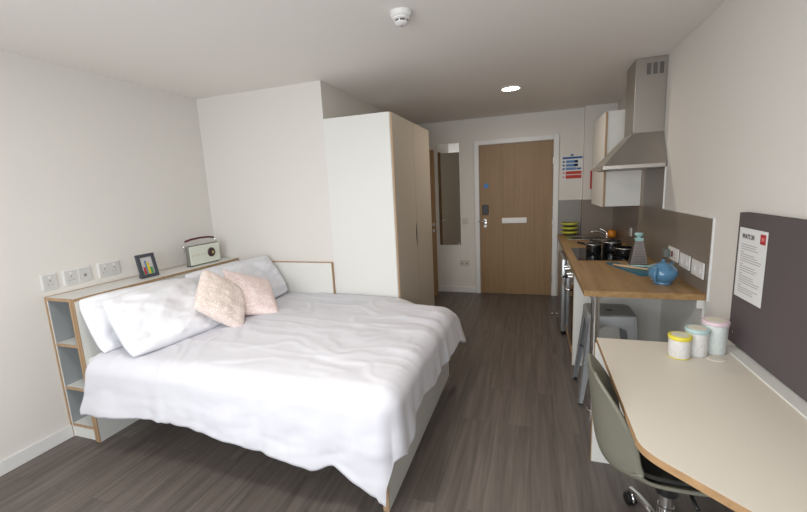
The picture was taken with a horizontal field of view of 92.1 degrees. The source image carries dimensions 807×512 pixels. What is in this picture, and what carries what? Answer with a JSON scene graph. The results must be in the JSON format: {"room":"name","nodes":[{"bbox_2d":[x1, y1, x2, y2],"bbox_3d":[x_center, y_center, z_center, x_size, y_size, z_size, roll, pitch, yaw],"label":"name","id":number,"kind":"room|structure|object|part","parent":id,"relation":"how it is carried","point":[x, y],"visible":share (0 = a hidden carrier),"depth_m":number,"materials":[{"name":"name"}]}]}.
{"room":"studio apartment","nodes":[
{"label":"studio apartment","id":0,"kind":"room"},
{"bbox_2d":[0,50,214,460],"bbox_3d":[-2.577,0.110,1.981,0.120,2.500,4.062,0,10,18],"label":"wall","id":1,"kind":"structure","parent":0,"point":[95,169],"depth_m":2.65,"materials":[{"name":"white paint"}]},
{"bbox_2d":[0,425,73,476],"bbox_3d":[-2.686,1.427,1.472,0.014,0.088,2.586,0,10,18],"label":"baseboard","id":2,"kind":"structure","parent":1,"relation":"attached to","point":[10,463],"depth_m":2.47,"materials":[{"name":"white"}]},
{"bbox_2d":[39,272,58,290],"bbox_3d":[-2.318,0.168,2.547,0.016,0.108,0.092,0,10,18],"label":"wall socket","id":3,"kind":"object","parent":1,"relation":"attached to","point":[49,281],"visible":1,"depth_m":2.54,"materials":[{"name":"white plastic"}]},
{"bbox_3d":[-2.315,0.168,2.546,0.004,0.092,0.076,0,10,18],"label":"plate","id":4,"kind":"part","parent":3,"relation":"part of","materials":[{"name":"grey plastic"}]},
{"bbox_2d":[61,268,78,285],"bbox_3d":[-2.279,0.144,2.664,0.016,0.108,0.092,0,10,18],"label":"wall socket","id":5,"kind":"object","parent":1,"relation":"attached to","point":[70,276],"visible":1,"depth_m":2.66,"materials":[{"name":"white plastic"}]},
{"bbox_3d":[-2.276,0.144,2.663,0.004,0.092,0.076,0,10,18],"label":"plate","id":6,"kind":"part","parent":5,"relation":"part of","materials":[{"name":"grey plastic"}]},
{"bbox_2d":[77,265,92,282],"bbox_3d":[-2.253,0.127,2.747,0.014,0.108,0.092,0,10,18],"label":"wall socket","id":7,"kind":"object","parent":1,"relation":"attached to","point":[84,273],"visible":1,"depth_m":2.74,"materials":[{"name":"white plastic"}]},
{"bbox_2d":[97,260,120,277],"bbox_3d":[-2.199,0.096,2.906,0.016,0.108,0.158,0,10,18],"label":"wall socket","id":8,"kind":"object","parent":1,"relation":"attached to","point":[110,268],"visible":1,"depth_m":2.90,"materials":[{"name":"white plastic"}]},
{"bbox_2d":[196,80,374,293],"bbox_3d":[-1.131,-0.342,4.236,1.440,2.500,1.208,0,10,18],"label":"wall","id":9,"kind":"structure","parent":0,"point":[264,152],"depth_m":3.55,"materials":[{"name":"white paint"}]},
{"bbox_2d":[272,261,335,293],"bbox_3d":[-1.102,0.525,3.725,1.031,0.961,0.027,0,10,18],"label":"panel","id":10,"kind":"object","parent":9,"relation":"attached to","point":[299,276],"visible":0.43,"depth_m":3.58,"materials":[{"name":"white laminate"}]},
{"bbox_2d":[0,0,725,124],"bbox_3d":[-0.216,-1.416,2.527,4.235,0.100,7.320,0,10,18],"label":"ceiling","id":11,"kind":"structure","parent":0,"point":[452,60],"depth_m":2.48,"materials":[{"name":"white paint"}]},
{"bbox_2d":[390,7,411,26],"bbox_3d":[-0.012,-1.263,2.076,0.116,0.069,0.116,0,10,18],"label":"smoke detector","id":12,"kind":"object","parent":11,"relation":"attached to","point":[400,16],"visible":1,"depth_m":2.04,"materials":[{"name":"white plastic"}]},
{"bbox_2d":[500,85,521,90],"bbox_3d":[1.049,-1.637,3.801,0.210,0.010,0.210,0,10,18],"label":"recessed light","id":13,"kind":"object","parent":11,"relation":"in","point":[511,87],"visible":1,"depth_m":3.78,"materials":[{"name":"white plastic"}]},
{"bbox_2d":[502,87,518,90],"bbox_3d":[1.049,-1.637,3.801,0.172,0.005,0.172,1,10,22],"label":"diffuser","id":14,"kind":"object","parent":13,"relation":"attached to","point":[503,88],"depth_m":3.80,"materials":[{"name":"white plastic"}]},
{"bbox_2d":[0,291,734,511],"bbox_3d":[-0.093,1.145,2.962,4.235,0.100,7.320,0,10,18],"label":"floor","id":15,"kind":"structure","parent":0,"point":[507,430],"depth_m":2.30,"materials":[{"name":"grey wood"}]},
{"bbox_2d":[44,258,238,441],"bbox_3d":[-1.951,0.630,3.246,0.276,0.994,1.466,0,10,18],"label":"shelf unit","id":16,"kind":"object","parent":15,"relation":"on","point":[74,344],"visible":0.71,"depth_m":2.63,"materials":[{"name":"white laminate"}]},
{"bbox_3d":[-2.073,0.639,3.292,0.016,0.972,1.460,0,10,18],"label":"panel","id":17,"kind":"part","parent":16,"relation":"part of","materials":[{"name":"white laminate"}]},
{"bbox_3d":[-2.141,0.555,2.711,0.208,0.018,0.358,0,10,18],"label":"shelf","id":18,"kind":"part","parent":16,"relation":"part of","materials":[{"name":"white laminate"}]},
{"bbox_3d":[-2.126,0.856,2.762,0.208,0.018,0.358,0,10,18],"label":"shelf","id":19,"kind":"part","parent":16,"relation":"part of","materials":[{"name":"white laminate"}]},
{"bbox_3d":[-2.113,1.125,2.807,0.208,0.018,0.358,0,10,18],"label":"shelf","id":20,"kind":"part","parent":16,"relation":"part of","materials":[{"name":"white laminate"}]},
{"bbox_2d":[134,252,159,278],"bbox_3d":[-2.007,0.074,3.036,0.064,0.184,0.150,0,10,18],"label":"picture frame","id":21,"kind":"object","parent":16,"relation":"on","point":[146,263],"visible":1,"depth_m":3.03,"materials":[{"name":"grey plastic"}]},
{"bbox_2d":[140,256,154,274],"bbox_3d":[-2.003,0.074,3.035,0.030,0.133,0.098,0,10,18],"label":"photograph","id":22,"kind":"object","parent":21,"relation":"attached to","point":[147,263],"depth_m":3.04,"materials":[{"name":"multicoloured paper"}]},
{"bbox_2d":[182,236,220,266],"bbox_3d":[-1.824,-0.052,3.535,0.094,0.248,0.386,0,10,18],"label":"radio","id":23,"kind":"object","parent":16,"relation":"on","point":[198,254],"visible":1,"depth_m":3.50,"materials":[{"name":"grey plastic"}]},
{"bbox_3d":[-1.846,-0.158,3.520,0.018,0.032,0.318,0,10,18],"label":"handle","id":24,"kind":"part","parent":23,"relation":"part of","materials":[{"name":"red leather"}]},
{"bbox_3d":[-1.803,-0.022,3.539,0.008,0.166,0.338,0,10,18],"label":"panel","id":25,"kind":"part","parent":23,"relation":"part of","materials":[{"name":"white plastic"}]},
{"bbox_2d":[323,111,434,305],"bbox_3d":[-0.152,-0.179,3.925,0.612,2.190,1.187,0,10,18],"label":"wardrobe","id":26,"kind":"object","parent":15,"relation":"on","point":[378,164],"visible":0.62,"depth_m":3.35,"materials":[{"name":"white laminate"}]},
{"bbox_3d":[-0.344,-0.078,3.383,0.591,2.190,0.020,0,10,18],"label":"panel","id":27,"kind":"part","parent":26,"relation":"part of","materials":[{"name":"white laminate"}]},
{"bbox_3d":[0.036,-0.138,3.553,0.019,2.156,0.590,0,10,18],"label":"door","id":28,"kind":"part","parent":26,"relation":"part of","materials":[{"name":"beige laminate"}]},
{"bbox_3d":[0.220,-0.241,4.107,0.019,2.156,0.589,0,10,18],"label":"door","id":29,"kind":"part","parent":26,"relation":"part of","materials":[{"name":"beige laminate"}]},
{"bbox_2d":[383,362,448,511],"bbox_3d":[-0.830,0.926,2.902,2.065,0.421,1.474,0,10,18],"label":"bed","id":30,"kind":"object","parent":15,"relation":"on","point":[430,399],"visible":0.1,"depth_m":2.40,"materials":[{"name":"white laminate"}]},
{"bbox_3d":[-0.855,0.657,2.874,2.027,0.239,1.440,0,10,18],"label":"mattress","id":31,"kind":"object","parent":30,"relation":"on","visible":0},
{"bbox_2d":[80,292,465,506],"bbox_3d":[-0.741,0.736,2.775,2.137,0.580,1.605,0,10,18],"label":"duvet","id":32,"kind":"object","parent":31,"relation":"on","point":[340,381],"visible":0.87,"depth_m":2.10,"materials":[{"name":"white fabric"}]},
{"bbox_2d":[79,278,179,352],"bbox_3d":[-1.805,0.372,2.702,0.258,0.331,0.718,0,10,18],"label":"pillow","id":33,"kind":"object","parent":32,"relation":"on","point":[102,332],"visible":0.27,"depth_m":2.41,"materials":[{"name":"white fabric"}]},
{"bbox_2d":[103,278,221,356],"bbox_3d":[-1.564,0.368,2.605,0.431,0.346,0.739,0,10,18],"label":"pillow","id":34,"kind":"object","parent":32,"relation":"on","point":[148,319],"visible":0.91,"depth_m":2.42,"materials":[{"name":"white fabric"}]},
{"bbox_2d":[185,260,242,282],"bbox_3d":[-1.552,0.244,3.397,0.234,0.326,0.694,0,10,18],"label":"pillow","id":35,"kind":"object","parent":32,"relation":"on","point":[195,276],"visible":0.07,"depth_m":3.17,"materials":[{"name":"white fabric"}]},
{"bbox_2d":[194,270,244,326],"bbox_3d":[-1.283,0.303,2.739,0.294,0.403,0.427,-6,10,-19],"label":"cushion","id":36,"kind":"object","parent":32,"relation":"on","point":[217,297],"visible":0.99,"depth_m":2.66,"materials":[{"name":"beige fabric"}]},
{"bbox_2d":[212,256,287,297],"bbox_3d":[-1.305,0.225,3.328,0.318,0.360,0.694,0,10,18],"label":"pillow","id":37,"kind":"object","parent":32,"relation":"on","point":[262,266],"visible":0.52,"depth_m":3.43,"materials":[{"name":"white fabric"}]},
{"bbox_2d":[222,270,278,315],"bbox_3d":[-1.194,0.262,3.023,0.352,0.362,0.391,-8,11,-27],"label":"cushion","id":38,"kind":"object","parent":32,"relation":"on","point":[259,296],"visible":0.85,"depth_m":2.95,"materials":[{"name":"pink fabric"}]},
{"bbox_2d":[557,250,566,333],"bbox_3d":[2.014,0.367,4.160,0.647,0.832,0.580,0,10,18],"label":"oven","id":39,"kind":"object","parent":15,"relation":"on","point":[561,296],"visible":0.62,"depth_m":4.04,"materials":[{"name":"silver metal"}]},
{"bbox_2d":[561,260,573,352],"bbox_3d":[1.794,0.484,3.528,0.666,0.833,0.600,0,10,18],"label":"oven","id":40,"kind":"object","parent":15,"relation":"on","point":[570,275],"visible":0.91,"depth_m":3.52,"materials":[{"name":"silver metal"}]},
{"bbox_3d":[1.497,0.247,3.582,0.066,0.021,0.522,0,10,18],"label":"handle","id":41,"kind":"part","parent":40,"relation":"part of","materials":[{"name":"silver metal"}]},
{"bbox_3d":[1.565,0.762,3.655,0.035,0.065,0.596,0,10,18],"label":"trim","id":42,"kind":"part","parent":40,"relation":"part of","materials":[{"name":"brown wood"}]},
{"bbox_3d":[1.551,0.464,3.605,0.035,0.530,0.596,0,10,18],"label":"door","id":43,"kind":"part","parent":40,"relation":"part of","materials":[{"name":"black glass"}]},
{"bbox_3d":[1.535,0.137,3.549,0.035,0.125,0.596,0,10,18],"label":"control panel","id":44,"kind":"part","parent":40,"relation":"part of","materials":[{"name":"silver metal"}]},
{"bbox_2d":[573,303,638,404],"bbox_3d":[1.490,0.705,2.846,0.410,0.655,0.410,0,10,18],"label":"metal stool","id":45,"kind":"object","parent":15,"relation":"on","point":[622,316],"visible":0.71,"depth_m":2.74,"materials":[{"name":"grey painted metal"},{"name":"dark rubber"}]},
{"bbox_3d":[1.390,0.680,3.042,0.106,0.623,0.138,-7,11,-26],"label":"leg","id":46,"kind":"part","parent":45,"relation":"part of","materials":[{"name":"grey metal"}]},
{"bbox_3d":[1.293,0.735,2.749,0.138,0.623,0.106,-7,11,-26],"label":"leg","id":47,"kind":"part","parent":45,"relation":"part of","materials":[{"name":"grey metal"}]},
{"bbox_3d":[1.476,0.419,2.797,0.316,0.075,0.316,0,10,18],"label":"seat","id":48,"kind":"part","parent":45,"relation":"part of","materials":[{"name":"grey metal"}]},
{"bbox_3d":[1.687,0.683,2.943,0.138,0.623,0.106,-7,11,-26],"label":"leg","id":49,"kind":"part","parent":45,"relation":"part of","materials":[{"name":"grey metal"}]},
{"bbox_3d":[1.590,0.737,2.651,0.106,0.623,0.138,-7,11,-26],"label":"leg","id":50,"kind":"part","parent":45,"relation":"part of","materials":[{"name":"grey metal"}]},
{"bbox_2d":[571,275,661,365],"bbox_3d":[1.755,0.539,3.217,0.655,0.833,0.019,0,10,18],"label":"end panel","id":51,"kind":"object","parent":15,"relation":"on","point":[648,311],"visible":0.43,"depth_m":3.17,"materials":[{"name":"white laminate"}]},
{"bbox_2d":[557,234,705,414],"bbox_3d":[1.976,0.393,3.896,0.665,0.872,3.025,0,10,18],"label":"countertop","id":52,"kind":"structure","parent":15,"relation":"on","point":[597,280],"depth_m":2.60,"materials":[{"name":"brown wood"}]},
{"bbox_2d":[561,230,578,234],"bbox_3d":[2.209,-0.307,5.174,0.224,0.054,0.224,0,10,18],"label":"bowl","id":53,"kind":"object","parent":52,"relation":"on","point":[562,231],"visible":0.93,"depth_m":5.12,"materials":[{"name":"yellow ceramic"}]},
{"bbox_2d":[561,226,578,230],"bbox_3d":[2.207,-0.362,5.165,0.224,0.054,0.224,0,10,18],"label":"bowl","id":54,"kind":"object","parent":53,"relation":"on","point":[562,227],"visible":0.93,"depth_m":5.10,"materials":[{"name":"yellow ceramic"}]},
{"bbox_2d":[561,222,578,226],"bbox_3d":[2.204,-0.417,5.155,0.224,0.054,0.224,0,10,18],"label":"bowl","id":55,"kind":"object","parent":54,"relation":"on","point":[566,224],"visible":1,"depth_m":5.10,"materials":[{"name":"yellow ceramic"}]},
{"bbox_2d":[566,228,610,239],"bbox_3d":[2.303,-0.284,4.831,0.510,0.118,0.360,0,10,18],"label":"sink","id":56,"kind":"object","parent":52,"relation":"in","point":[605,236],"visible":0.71,"depth_m":4.81,"materials":[{"name":"silver metal"}]},
{"bbox_3d":[2.282,-0.228,4.849,0.360,0.002,0.280,0,10,18],"label":"bowl","id":57,"kind":"part","parent":56,"relation":"part of","materials":[{"name":"grey metal"}]},
{"bbox_3d":[2.419,-0.285,4.814,0.194,0.068,0.026,0,10,18],"label":"spout","id":58,"kind":"part","parent":56,"relation":"part of","materials":[{"name":"silver metal"}]},
{"bbox_2d":[607,229,616,237],"bbox_3d":[2.527,-0.274,4.711,0.106,0.099,0.106,0,10,18],"label":"orange","id":59,"kind":"object","parent":56,"relation":"on","point":[612,233],"visible":1,"depth_m":4.68,"materials":[{"name":"orange food"}]},
{"bbox_3d":[1.274,0.666,2.602,0.076,0.834,0.076,0,10,18],"label":"leg","id":60,"kind":"part","parent":52,"relation":"part of","materials":[{"name":"silver metal"}]},
{"bbox_2d":[571,248,628,260],"bbox_3d":[1.917,-0.023,3.735,0.520,0.007,0.700,0,10,18],"label":"cooktop","id":61,"kind":"object","parent":52,"relation":"in","point":[580,253],"visible":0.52,"depth_m":3.59,"materials":[{"name":"black glass"}]},
{"bbox_2d":[577,240,602,254],"bbox_3d":[1.824,-0.097,3.786,0.150,0.130,0.244,-4,10,-7],"label":"saucepan","id":62,"kind":"object","parent":61,"relation":"on","point":[594,247],"visible":1,"depth_m":3.69,"materials":[{"name":"black metal"}]},
{"bbox_3d":[1.828,-0.133,3.733,0.140,0.022,0.140,0,10,18],"label":"lid","id":63,"kind":"part","parent":62,"relation":"part of","materials":[{"name":"black ceramic"}]},
{"bbox_2d":[589,238,622,252],"bbox_3d":[1.977,-0.112,3.811,0.304,0.138,0.184,4,11,33],"label":"saucepan","id":64,"kind":"object","parent":61,"relation":"on","point":[608,244],"visible":0.9,"depth_m":3.73,"materials":[{"name":"black metal"}]},
{"bbox_3d":[2.025,-0.156,3.771,0.174,0.022,0.174,0,10,18],"label":"lid","id":65,"kind":"part","parent":64,"relation":"part of","materials":[{"name":"black ceramic"}]},
{"bbox_2d":[612,246,631,256],"bbox_3d":[2.019,-0.042,3.553,0.234,0.082,0.185,0,10,18],"label":"saucepan","id":66,"kind":"object","parent":61,"relation":"on","point":[619,251],"visible":0.67,"depth_m":3.51,"materials":[{"name":"black metal"}]},
{"bbox_2d":[606,262,649,275],"bbox_3d":[1.835,0.096,3.043,0.240,0.010,0.504,-3,10,0],"label":"chopping board","id":67,"kind":"object","parent":52,"relation":"on","point":[640,272],"visible":0.54,"depth_m":2.97,"materials":[{"name":"blue plastic"}]},
{"bbox_2d":[613,263,647,269],"bbox_3d":[1.798,0.088,3.022,0.044,0.017,0.334,-8,11,-30],"label":"wooden spoon","id":68,"kind":"object","parent":67,"relation":"on","point":[620,265],"visible":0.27,"depth_m":3.04,"materials":[{"name":"brown wood"}]},
{"bbox_2d":[632,263,655,266],"bbox_3d":[1.866,0.071,2.975,0.198,0.025,0.105,0,10,18],"label":"slice","id":69,"kind":"object","parent":67,"relation":"on","point":[655,263],"visible":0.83,"depth_m":2.97,"materials":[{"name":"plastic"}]},
{"bbox_2d":[627,232,647,265],"bbox_3d":[1.895,-0.055,3.137,0.136,0.272,0.095,0,10,18],"label":"box grater","id":70,"kind":"object","parent":52,"relation":"on","point":[637,256],"visible":0.98,"depth_m":3.11,"materials":[{"name":"silver metal"}]},
{"bbox_3d":[1.890,-0.167,3.118,0.068,0.044,0.068,0,10,18],"label":"handle","id":71,"kind":"part","parent":70,"relation":"part of","materials":[{"name":"teal plastic"}]},
{"bbox_2d":[648,259,678,284],"bbox_3d":[1.734,0.100,2.600,0.174,0.162,0.204,0,10,18],"label":"teapot","id":72,"kind":"object","parent":52,"relation":"on","point":[662,273],"visible":1,"depth_m":2.54,"materials":[{"name":"blue ceramic"}]},
{"bbox_3d":[1.647,0.127,2.542,0.037,0.098,0.017,-9,11,-32],"label":"handle","id":73,"kind":"part","parent":72,"relation":"part of","materials":[{"name":"blue ceramic"}]},
{"bbox_3d":[1.728,0.040,2.584,0.088,0.038,0.088,0,10,18],"label":"lid","id":74,"kind":"part","parent":72,"relation":"part of","materials":[{"name":"blue ceramic"}]},
{"bbox_2d":[588,353,708,511],"bbox_3d":[1.052,0.848,1.585,0.573,0.836,0.589,0,10,18],"label":"desk chair","id":75,"kind":"object","parent":15,"relation":"on","point":[614,438],"visible":0.64,"depth_m":1.49,"materials":[{"name":"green plastic"}]},
{"bbox_2d":[626,489,634,503],"bbox_3d":[1.109,1.166,1.901,0.012,0.041,0.080,-2,10,5],"label":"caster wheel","id":76,"kind":"object","parent":75,"relation":"attached to","point":[630,499],"depth_m":1.88,"materials":[{"name":"silver metal"}]},
{"bbox_3d":[1.098,1.140,1.780,0.040,0.068,0.254,-2,10,4],"label":"leg","id":77,"kind":"part","parent":75,"relation":"part of","materials":[{"name":"silver metal"}]},
{"bbox_3d":[1.056,0.875,1.427,0.014,0.028,0.132,0,10,18],"label":"height lever","id":78,"kind":"part","parent":75,"relation":"part of","materials":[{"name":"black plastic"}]},
{"bbox_2d":[590,338,806,511],"bbox_3d":[0.977,1.020,0.893,0.663,0.736,2.523,0,10,18],"label":"desk","id":79,"kind":"object","parent":15,"relation":"on","point":[726,427],"visible":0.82,"depth_m":1.35,"materials":[{"name":"beige laminate"}]},
{"bbox_3d":[1.340,0.820,2.066,0.603,0.704,0.018,0,10,18],"label":"panel","id":80,"kind":"part","parent":79,"relation":"part of","materials":[{"name":"white laminate"}]},
{"bbox_2d":[667,331,692,359],"bbox_3d":[1.301,0.421,1.834,0.097,0.109,0.097,0,10,18],"label":"tin","id":81,"kind":"object","parent":79,"relation":"on","point":[679,343],"visible":1,"depth_m":1.80,"materials":[{"name":"yellow"}]},
{"bbox_3d":[1.299,0.378,1.826,0.097,0.020,0.097,0,10,18],"label":"lid","id":82,"kind":"part","parent":81,"relation":"part of","materials":[{"name":"yellow metal"}]},
{"bbox_3d":[1.299,0.368,1.825,0.072,0.002,0.072,0,10,18],"label":"lid","id":83,"kind":"part","parent":81,"relation":"part of","materials":[{"name":"beige"}]},
{"bbox_2d":[684,324,710,357],"bbox_3d":[1.394,0.403,1.850,0.099,0.131,0.099,0,10,18],"label":"tin","id":84,"kind":"object","parent":79,"relation":"on","point":[700,343],"visible":0.83,"depth_m":1.81,"materials":[{"name":"teal"}]},
{"bbox_3d":[1.392,0.349,1.841,0.099,0.020,0.099,0,10,18],"label":"lid","id":85,"kind":"part","parent":84,"relation":"part of","materials":[{"name":"blue metal"}]},
{"bbox_3d":[1.391,0.339,1.839,0.074,0.002,0.074,0,10,18],"label":"lid","id":86,"kind":"part","parent":84,"relation":"part of","materials":[{"name":"beige"}]},
{"bbox_2d":[701,316,730,354],"bbox_3d":[1.491,0.381,1.865,0.110,0.159,0.110,0,10,18],"label":"tin","id":87,"kind":"object","parent":79,"relation":"on","point":[718,337],"visible":0.81,"depth_m":1.83,"materials":[{"name":"pink"}]},
{"bbox_3d":[1.487,0.304,1.852,0.078,0.002,0.078,0,10,18],"label":"lid","id":88,"kind":"part","parent":87,"relation":"part of","materials":[{"name":"beige"}]},
{"bbox_3d":[1.488,0.314,1.853,0.110,0.020,0.110,0,10,18],"label":"lid","id":89,"kind":"part","parent":87,"relation":"part of","materials":[{"name":"pink metal"}]},
{"bbox_2d":[417,107,584,294],"bbox_3d":[1.299,-0.691,5.603,2.308,2.500,0.120,0,10,18],"label":"wall","id":90,"kind":"structure","parent":0,"point":[568,123],"depth_m":5.49,"materials":[{"name":"white paint"}]},
{"bbox_2d":[437,143,460,244],"bbox_3d":[0.673,-0.890,5.701,0.314,1.462,0.017,0,10,18],"label":"wall mirror","id":91,"kind":"object","parent":90,"relation":"attached to","point":[448,154],"visible":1,"depth_m":5.70,"materials":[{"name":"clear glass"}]},
{"bbox_2d":[438,286,475,292],"bbox_3d":[0.662,0.503,5.966,0.887,0.088,0.014,0,10,18],"label":"baseboard","id":92,"kind":"structure","parent":90,"relation":"attached to","point":[440,288],"depth_m":5.91,"materials":[{"name":"white"}]},
{"bbox_2d":[460,260,469,265],"bbox_3d":[0.915,0.102,5.808,0.146,0.086,0.012,0,10,18],"label":"wall socket","id":93,"kind":"object","parent":90,"relation":"attached to","point":[462,262],"visible":1,"depth_m":5.80,"materials":[{"name":"beige plastic"}]},
{"bbox_2d":[462,218,467,223],"bbox_3d":[0.906,-0.518,5.695,0.086,0.086,0.014,0,10,18],"label":"light switch","id":94,"kind":"object","parent":90,"relation":"attached to","point":[464,220],"visible":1,"depth_m":5.69,"materials":[{"name":"beige plastic"}]},
{"bbox_2d":[474,134,558,295],"bbox_3d":[1.564,-0.525,5.451,1.119,2.199,0.101,0,10,18],"label":"door","id":95,"kind":"structure","parent":90,"relation":"in","point":[516,229],"depth_m":5.45,"materials":[{"name":"brown wood"}]},
{"bbox_3d":[1.555,-0.500,5.462,0.335,0.077,0.012,0,10,18],"label":"letter plate","id":96,"kind":"part","parent":95,"relation":"part of","materials":[{"name":"white plastic"}]},
{"bbox_2d":[562,154,582,179],"bbox_3d":[2.230,-1.174,5.137,0.252,0.330,0.004,0,10,18],"label":"notice","id":97,"kind":"object","parent":90,"relation":"attached to","point":[572,166],"visible":1,"depth_m":5.14,"materials":[{"name":"white paper"}]},
{"bbox_3d":[2.221,-1.246,5.125,0.145,0.035,0.001,0,10,18],"label":"instruction panel","id":98,"kind":"part","parent":97,"relation":"part of","materials":[{"name":"blue"}]},
{"bbox_3d":[2.252,-1.051,5.151,0.193,0.046,0.001,0,10,18],"label":"warning panel","id":99,"kind":"part","parent":97,"relation":"part of","materials":[{"name":"red"}]},
{"bbox_3d":[2.249,-1.103,5.142,0.193,0.040,0.001,0,10,18],"label":"warning panel","id":100,"kind":"part","parent":97,"relation":"part of","materials":[{"name":"red"}]},
{"bbox_2d":[582,103,617,211],"bbox_3d":[2.555,-0.673,5.141,0.367,2.500,0.210,0,10,18],"label":"wall","id":101,"kind":"structure","parent":0,"point":[592,113],"depth_m":4.95,"materials":[{"name":"white paint"}]},
{"bbox_2d":[590,170,591,188],"bbox_3d":[2.449,-0.981,4.984,0.100,0.230,0.039,0,10,18],"label":"case","id":102,"kind":"object","parent":101,"relation":"attached to","point":[591,170],"visible":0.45,"depth_m":4.98,"materials":[{"name":"red"}]},
{"bbox_2d":[618,0,806,345],"bbox_3d":[1.817,-0.130,2.154,0.120,2.500,7.200,0,10,18],"label":"wall","id":103,"kind":"structure","parent":0,"point":[735,124],"depth_m":2.00,"materials":[{"name":"white paint"}]},
{"bbox_2d":[591,110,641,206],"bbox_3d":[2.228,-0.998,4.091,0.332,0.907,0.782,0,10,18],"label":"upper cabinet","id":104,"kind":"object","parent":103,"relation":"attached to","point":[613,188],"visible":0.7,"depth_m":3.78,"materials":[{"name":"white laminate"}]},
{"bbox_3d":[2.082,-1.000,4.143,0.021,0.907,0.776,0,10,18],"label":"door","id":105,"kind":"part","parent":104,"relation":"part of","materials":[{"name":"white laminate"}]},
{"bbox_2d":[592,55,668,171],"bbox_3d":[1.900,-1.161,3.288,0.448,0.851,0.600,0,10,18],"label":"extractor hood","id":106,"kind":"object","parent":103,"relation":"attached to","point":[642,146],"visible":1,"depth_m":3.09,"materials":[{"name":"silver metal"}]},
{"bbox_2d":[558,167,715,301],"bbox_3d":[1.938,-0.400,3.747,0.656,0.814,3.051,0,10,18],"label":"backsplash","id":107,"kind":"structure","parent":103,"relation":"attached to","point":[692,234],"depth_m":3.28,"materials":[{"name":"brown"}]},
{"bbox_3d":[2.239,-0.526,5.251,0.280,0.459,0.010,0,10,18],"label":"recess panel","id":108,"kind":"part","parent":107,"relation":"part of","materials":[{"name":"grey"}]},
{"bbox_3d":[2.361,-0.517,5.158,0.008,0.459,0.088,0,10,18],"label":"return panel","id":109,"kind":"part","parent":107,"relation":"part of","materials":[{"name":"brown"}]},
{"bbox_3d":[2.524,-0.508,5.063,0.356,0.459,0.009,0,10,18],"label":"panel","id":110,"kind":"part","parent":107,"relation":"part of","materials":[{"name":"brown"}]},
{"bbox_3d":[2.231,-0.408,3.601,0.008,0.778,2.942,0,10,18],"label":"panel","id":111,"kind":"part","parent":107,"relation":"part of","materials":[{"name":"brown"}]},
{"bbox_2d":[668,245,678,262],"bbox_3d":[1.947,-0.015,2.795,0.012,0.096,0.229,0,10,18],"label":"wall socket","id":112,"kind":"object","parent":107,"relation":"attached to","point":[675,257],"visible":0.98,"depth_m":2.77,"materials":[{"name":"white plastic"}]},
{"bbox_2d":[662,248,669,256],"bbox_3d":[1.955,-0.024,2.895,0.036,0.060,0.055,0,10,18],"label":"plug","id":113,"kind":"object","parent":112,"relation":"attached to","point":[665,251],"visible":1,"depth_m":2.87,"materials":[{"name":"grey plastic"}]},
{"bbox_2d":[679,252,690,270],"bbox_3d":[1.883,0.035,2.606,0.013,0.094,0.180,0,10,18],"label":"wall socket","id":114,"kind":"object","parent":107,"relation":"attached to","point":[684,260],"visible":1,"depth_m":2.58,"materials":[{"name":"white plastic"}]},
{"bbox_3d":[1.917,-0.215,2.659,0.010,0.814,0.940,0,10,18],"label":"edge trim","id":115,"kind":"part","parent":107,"relation":"part of","materials":[{"name":"white"}]},
{"bbox_2d":[691,258,704,279],"bbox_3d":[1.815,0.078,2.402,0.013,0.097,0.180,0,10,18],"label":"wall socket","id":116,"kind":"object","parent":107,"relation":"attached to","point":[697,267],"visible":1,"depth_m":2.38,"materials":[{"name":"white plastic"}]},
{"bbox_2d":[659,299,704,341],"bbox_3d":[1.939,0.609,2.753,0.013,0.833,0.759,0,10,18],"label":"lining","id":117,"kind":"object","parent":103,"relation":"attached to","point":[675,315],"visible":0.21,"depth_m":2.74,"materials":[{"name":"grey paint"}]},
{"bbox_2d":[728,212,806,401],"bbox_3d":[1.302,0.301,0.874,0.044,0.644,2.238,0,10,18],"label":"notice board","id":118,"kind":"object","parent":103,"relation":"attached to","point":[774,334],"visible":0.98,"depth_m":1.56,"materials":[{"name":"grey fabric"}]},
{"bbox_2d":[734,227,768,307],"bbox_3d":[1.586,0.044,1.780,0.002,0.333,0.238,0,10,18],"label":"paper notice","id":119,"kind":"object","parent":118,"relation":"attached to","point":[752,248],"visible":1,"depth_m":1.77,"materials":[{"name":"white paper"}]},
{"bbox_3d":[-0.702,-0.581,5.525,1.440,2.500,1.550,0,10,18],"label":"wall","id":120,"kind":"structure","parent":0,"visible":0},
{"bbox_2d":[429,150,438,295],"bbox_3d":[0.223,-0.397,5.356,0.102,2.094,0.745,7,13,44],"label":"door","id":121,"kind":"structure","parent":120,"relation":"in","point":[431,152],"depth_m":5.58,"materials":[{"name":"brown wood"}]}
]}

